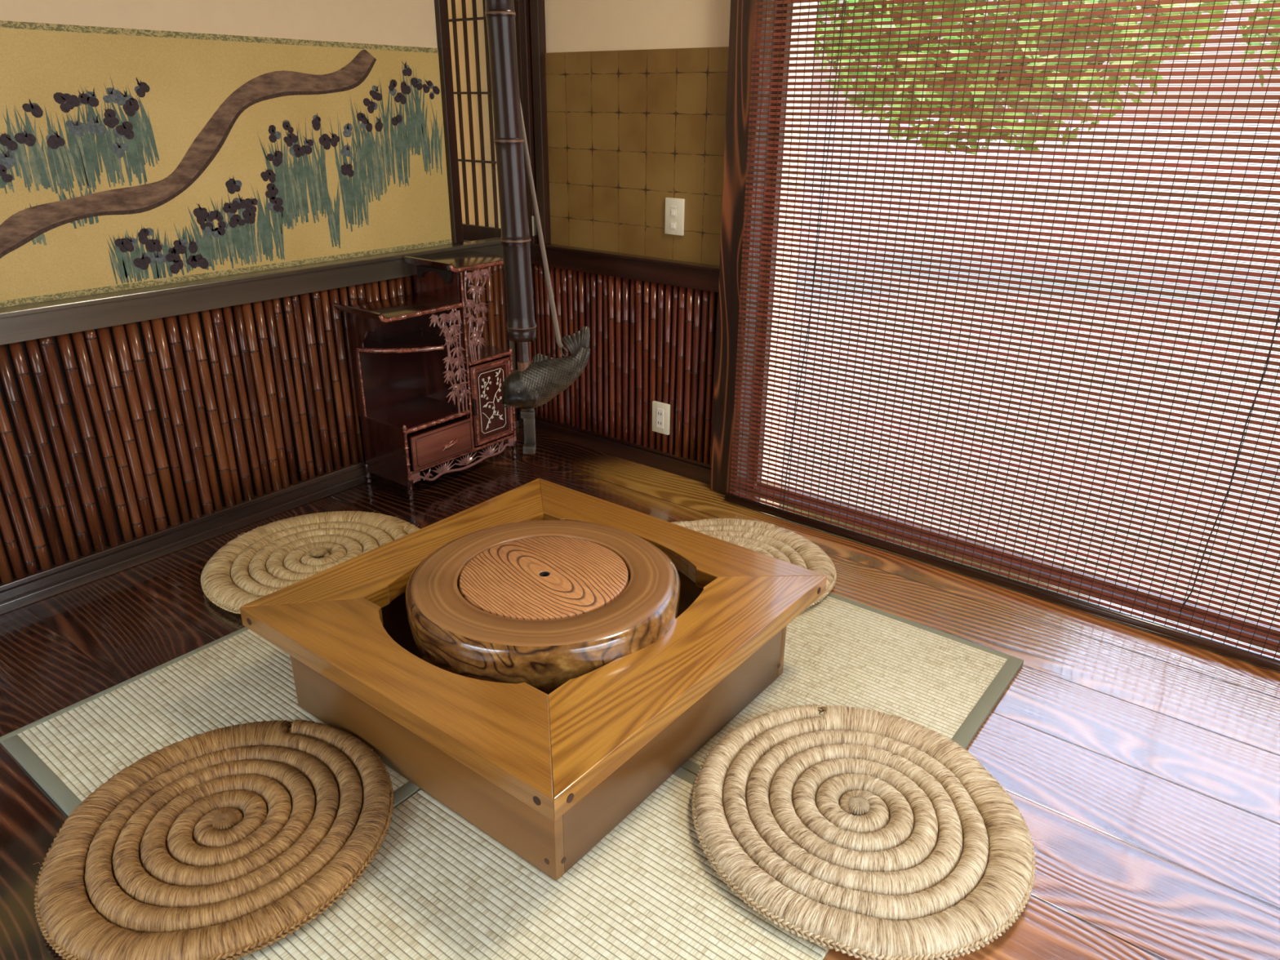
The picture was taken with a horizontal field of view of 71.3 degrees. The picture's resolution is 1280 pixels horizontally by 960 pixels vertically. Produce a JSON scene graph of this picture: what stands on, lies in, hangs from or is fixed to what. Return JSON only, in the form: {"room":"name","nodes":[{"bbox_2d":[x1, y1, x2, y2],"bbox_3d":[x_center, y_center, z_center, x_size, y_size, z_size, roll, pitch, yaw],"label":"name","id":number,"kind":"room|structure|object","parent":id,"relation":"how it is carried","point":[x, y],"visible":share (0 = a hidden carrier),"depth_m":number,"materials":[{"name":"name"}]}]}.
{"room":"japanese tea room","nodes":[
{"label":"japanese tea room","id":0,"kind":"room"},
{"bbox_2d":[0,0,451,307],"bbox_3d":[-1.940,-0.688,1.921,0.090,2.350,3.835,17,28,34],"label":"wall","id":1,"kind":"structure","parent":0,"point":[406,23],"depth_m":2.66,"materials":[{"name":"beige paint"}]},
{"bbox_2d":[0,20,452,307],"bbox_3d":[-1.642,-0.772,2.217,0.003,0.677,2.985,17,28,34],"label":"painted panel","id":2,"kind":"object","parent":1,"relation":"attached to","point":[131,158],"visible":1,"depth_m":2.62,"materials":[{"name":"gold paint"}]},
{"bbox_2d":[0,237,502,345],"bbox_3d":[-1.798,-0.325,2.135,0.070,0.082,4.102,17,28,34],"label":"trim","id":3,"kind":"structure","parent":1,"relation":"attached to","point":[18,323],"depth_m":2.67,"materials":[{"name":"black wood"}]},
{"bbox_2d":[0,264,509,583],"bbox_3d":[-1.377,-0.203,2.790,0.052,0.646,2.700,17,28,34],"label":"wainscot","id":4,"kind":"structure","parent":1,"relation":"attached to","point":[109,435],"depth_m":2.71,"materials":[{"name":"brown wood"}]},
{"bbox_2d":[0,408,519,614],"bbox_3d":[-1.802,0.340,2.417,0.072,0.072,4.105,17,28,34],"label":"baseboard","id":5,"kind":"structure","parent":1,"relation":"attached to","point":[28,589],"depth_m":2.78,"materials":[{"name":"brown wood"}]},
{"bbox_2d":[434,0,463,244],"bbox_3d":[-0.734,-1.640,3.170,0.117,1.550,0.042,17,28,34],"label":"trim","id":6,"kind":"structure","parent":1,"relation":"attached to","point":[441,6],"depth_m":3.26,"materials":[{"name":"brown wood"}]},
{"bbox_2d":[509,0,730,408],"bbox_3d":[-0.249,-1.278,3.350,1.545,2.350,0.145,17,28,34],"label":"wall","id":7,"kind":"structure","parent":0,"point":[571,25],"depth_m":2.96,"materials":[{"name":"beige paint"}]},
{"bbox_2d":[447,0,536,240],"bbox_3d":[-0.619,-1.628,3.374,0.584,1.430,0.055,17,28,34],"label":"window","id":8,"kind":"structure","parent":7,"relation":"in","point":[468,38],"depth_m":3.50,"materials":[{"name":"beige paper"}]},
{"bbox_2d":[518,0,551,244],"bbox_3d":[-0.385,-1.640,3.180,0.082,1.553,0.050,17,28,34],"label":"wooden post","id":9,"kind":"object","parent":7,"relation":"attached to","point":[531,12],"depth_m":3.27,"materials":[{"name":"brown wood"}]},
{"bbox_2d":[518,411,711,484],"bbox_3d":[-0.114,-0.142,3.587,1.026,0.076,0.030,17,28,34],"label":"baseboard","id":10,"kind":"structure","parent":7,"relation":"attached to","point":[678,465],"depth_m":3.54,"materials":[{"name":"brown wood"}]},
{"bbox_2d":[515,264,718,466],"bbox_3d":[-0.123,-0.473,3.451,1.047,0.639,0.038,17,28,34],"label":"wainscot","id":11,"kind":"structure","parent":7,"relation":"attached to","point":[649,342],"depth_m":3.36,"materials":[{"name":"brown wood"}]},
{"bbox_2d":[652,400,670,435],"bbox_3d":[0.078,-0.233,3.350,0.078,0.120,0.018,17,28,34],"label":"power outlet","id":12,"kind":"object","parent":11,"relation":"attached to","point":[660,411],"visible":1,"depth_m":3.34,"materials":[{"name":"beige plastic"}]},
{"bbox_2d":[530,243,719,292],"bbox_3d":[-0.119,-0.802,3.305,1.040,0.082,0.048,17,28,34],"label":"trim","id":13,"kind":"structure","parent":7,"relation":"attached to","point":[704,277],"depth_m":3.22,"materials":[{"name":"brown wood"}]},
{"bbox_2d":[545,46,728,266],"bbox_3d":[-0.018,-1.129,3.112,0.824,0.671,0.006,17,28,34],"label":"wallpaper","id":14,"kind":"object","parent":7,"relation":"attached to","point":[629,131],"visible":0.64,"depth_m":3.10,"materials":[{"name":"paper"}]},
{"bbox_2d":[664,197,684,235],"bbox_3d":[0.118,-0.908,3.075,0.078,0.122,0.014,17,28,34],"label":"light switch","id":15,"kind":"object","parent":14,"relation":"attached to","point":[674,207],"visible":1,"depth_m":3.07,"materials":[{"name":"beige plastic"}]},
{"bbox_2d":[710,0,782,495],"bbox_3d":[0.350,-1.052,2.830,0.112,2.350,0.133,17,28,34],"label":"wooden post","id":16,"kind":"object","parent":7,"relation":"attached to","point":[742,14],"depth_m":2.88,"materials":[{"name":"brown wood"}]},
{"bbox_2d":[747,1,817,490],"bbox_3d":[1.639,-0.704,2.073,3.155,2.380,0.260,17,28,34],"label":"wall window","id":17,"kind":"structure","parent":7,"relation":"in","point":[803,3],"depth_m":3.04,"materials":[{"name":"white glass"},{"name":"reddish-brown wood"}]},
{"bbox_2d":[749,3,1279,647],"bbox_3d":[1.506,-0.545,2.156,2.720,2.000,0.100,17,28,34],"label":"window","id":18,"kind":"structure","parent":17,"relation":"attached to","point":[790,4],"depth_m":2.80,"materials":[{"name":"brown wood"}]},
{"bbox_2d":[724,0,1279,671],"bbox_3d":[1.384,-0.504,2.030,2.709,1.979,0.030,17,28,34],"label":"bamboo blind","id":19,"kind":"object","parent":18,"relation":"attached to","point":[1220,647],"visible":1,"depth_m":2.35,"materials":[{"name":"brown wood"}]},
{"bbox_2d":[0,426,1279,959],"bbox_3d":[-0.335,0.891,1.342,4.850,0.080,4.218,17,28,34],"label":"floor","id":20,"kind":"structure","parent":0,"point":[1142,767],"depth_m":2.08,"materials":[{"name":"brown wood"}]},
{"bbox_2d":[0,626,421,840],"bbox_3d":[-0.809,0.545,2.028,0.841,0.015,0.857,17,28,34],"label":"mat","id":21,"kind":"object","parent":20,"relation":"on","point":[240,677],"visible":0.26,"depth_m":2.03,"materials":[{"name":"beige wicker"}]},
{"bbox_2d":[33,719,394,959],"bbox_3d":[-0.783,0.658,1.691,0.617,0.063,0.623,11,25,24],"label":"cushion","id":22,"kind":"object","parent":21,"relation":"on","point":[281,823],"visible":1,"depth_m":1.62,"materials":[{"name":"brown wicker"}]},
{"bbox_2d":[239,478,826,880],"bbox_3d":[-0.218,0.375,2.075,0.939,0.269,0.939,17,28,34],"label":"table","id":23,"kind":"object","parent":21,"relation":"on","point":[547,777],"visible":0.88,"depth_m":1.79,"materials":[{"name":"orange wood"}]},
{"bbox_2d":[200,510,419,613],"bbox_3d":[-0.967,0.232,2.694,0.658,0.063,0.655,-6,24,-15],"label":"cushion","id":24,"kind":"object","parent":20,"relation":"on","point":[263,561],"visible":0.56,"depth_m":2.70,"materials":[{"name":"beige wicker"}]},
{"bbox_2d":[333,250,517,500],"bbox_3d":[-0.735,-0.401,3.264,0.286,0.794,0.630,17,28,34],"label":"display cabinet","id":25,"kind":"object","parent":20,"relation":"on","point":[427,396],"visible":0.98,"depth_m":3.21,"materials":[{"name":"brown wood"}]},
{"bbox_2d":[333,293,461,319],"bbox_3d":[-0.832,-0.604,3.070,0.253,0.030,0.346,17,28,34],"label":"shelf","id":26,"kind":"object","parent":25,"relation":"attached to","point":[415,304],"depth_m":3.06,"materials":[{"name":"brown wood"}]},
{"bbox_2d":[364,330,445,348],"bbox_3d":[-0.817,-0.475,3.143,0.236,0.012,0.295,17,28,34],"label":"shelf","id":27,"kind":"object","parent":25,"relation":"attached to","point":[397,339],"depth_m":3.17,"materials":[{"name":"brown wood"}]},
{"bbox_2d":[402,250,502,270],"bbox_3d":[-0.650,-0.804,3.236,0.253,0.030,0.321,17,28,34],"label":"shelf","id":28,"kind":"object","parent":25,"relation":"attached to","point":[470,260],"depth_m":3.19,"materials":[{"name":"brown wood"}]},
{"bbox_2d":[232,767,829,959],"bbox_3d":[-0.150,0.751,1.555,0.828,0.015,0.857,17,28,34],"label":"mat","id":29,"kind":"object","parent":20,"relation":"on","point":[439,887],"visible":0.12,"depth_m":1.56,"materials":[{"name":"beige wicker"}]},
{"bbox_2d":[671,518,839,607],"bbox_3d":[0.278,0.251,2.676,0.616,0.063,0.627,16,27,31],"label":"cushion","id":30,"kind":"object","parent":20,"relation":"on","point":[781,544],"visible":0.33,"depth_m":2.78,"materials":[{"name":"beige wicker"}]},
{"bbox_2d":[680,592,1023,816],"bbox_3d":[0.381,0.490,2.181,0.828,0.015,0.861,17,28,34],"label":"mat","id":31,"kind":"object","parent":20,"relation":"on","point":[839,651],"visible":0.26,"depth_m":2.21,"materials":[{"name":"beige wicker"}]},
{"bbox_2d":[688,703,1035,959],"bbox_3d":[0.420,0.649,1.739,0.656,0.063,0.647,-6,24,-15],"label":"cushion","id":32,"kind":"object","parent":20,"relation":"on","point":[937,860],"visible":1,"depth_m":1.66,"materials":[{"name":"beige wicker"}]},
{"bbox_3d":[-0.278,0.284,2.654,0.841,0.015,0.861,17,28,34],"label":"mat","id":33,"kind":"object","parent":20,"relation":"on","visible":0},
{"bbox_2d":[405,520,680,694],"bbox_3d":[-0.212,0.358,2.049,0.613,0.320,0.602,17,28,34],"label":"brazier","id":34,"kind":"object","parent":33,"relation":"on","point":[544,605],"visible":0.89,"depth_m":1.89,"materials":[{"name":"brown wood"}]},
{"bbox_3d":[-0.244,-1.381,0.479,4.850,0.080,4.450,17,28,34],"label":"ceiling","id":35,"kind":"structure","parent":0,"visible":0},
{"bbox_2d":[484,0,590,453],"bbox_3d":[-0.190,-0.851,1.525,0.192,1.712,0.064,-2,23,-5],"label":"hook","id":36,"kind":"object","parent":35,"relation":"hanging from","point":[531,386],"visible":1,"depth_m":1.68,"materials":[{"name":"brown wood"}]},
{"label":"outside","id":37,"kind":"structure","parent":0,"visible":0},
{"bbox_2d":[775,115,1279,625],"bbox_3d":[37.206,-17.667,46.283,120.000,0.270,118.629,17,28,34],"label":"ground","id":38,"kind":"structure","parent":37,"point":[823,117],"depth_m":5.46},
{"bbox_2d":[813,0,1239,155],"bbox_3d":[2.181,-3.395,6.947,4.308,4.206,2.192,17,28,34],"label":"tree","id":39,"kind":"object","parent":38,"relation":"on","point":[857,1],"visible":0.31,"depth_m":6.33,"materials":[{"name":"green plant"}]},
{"bbox_2d":[1226,0,1279,86],"bbox_3d":[6.671,-3.218,6.535,4.550,4.266,2.237,17,28,34],"label":"tree","id":40,"kind":"object","parent":38,"relation":"on","point":[1276,1],"visible":0.27,"depth_m":7.37,"materials":[{"name":"green plant"}]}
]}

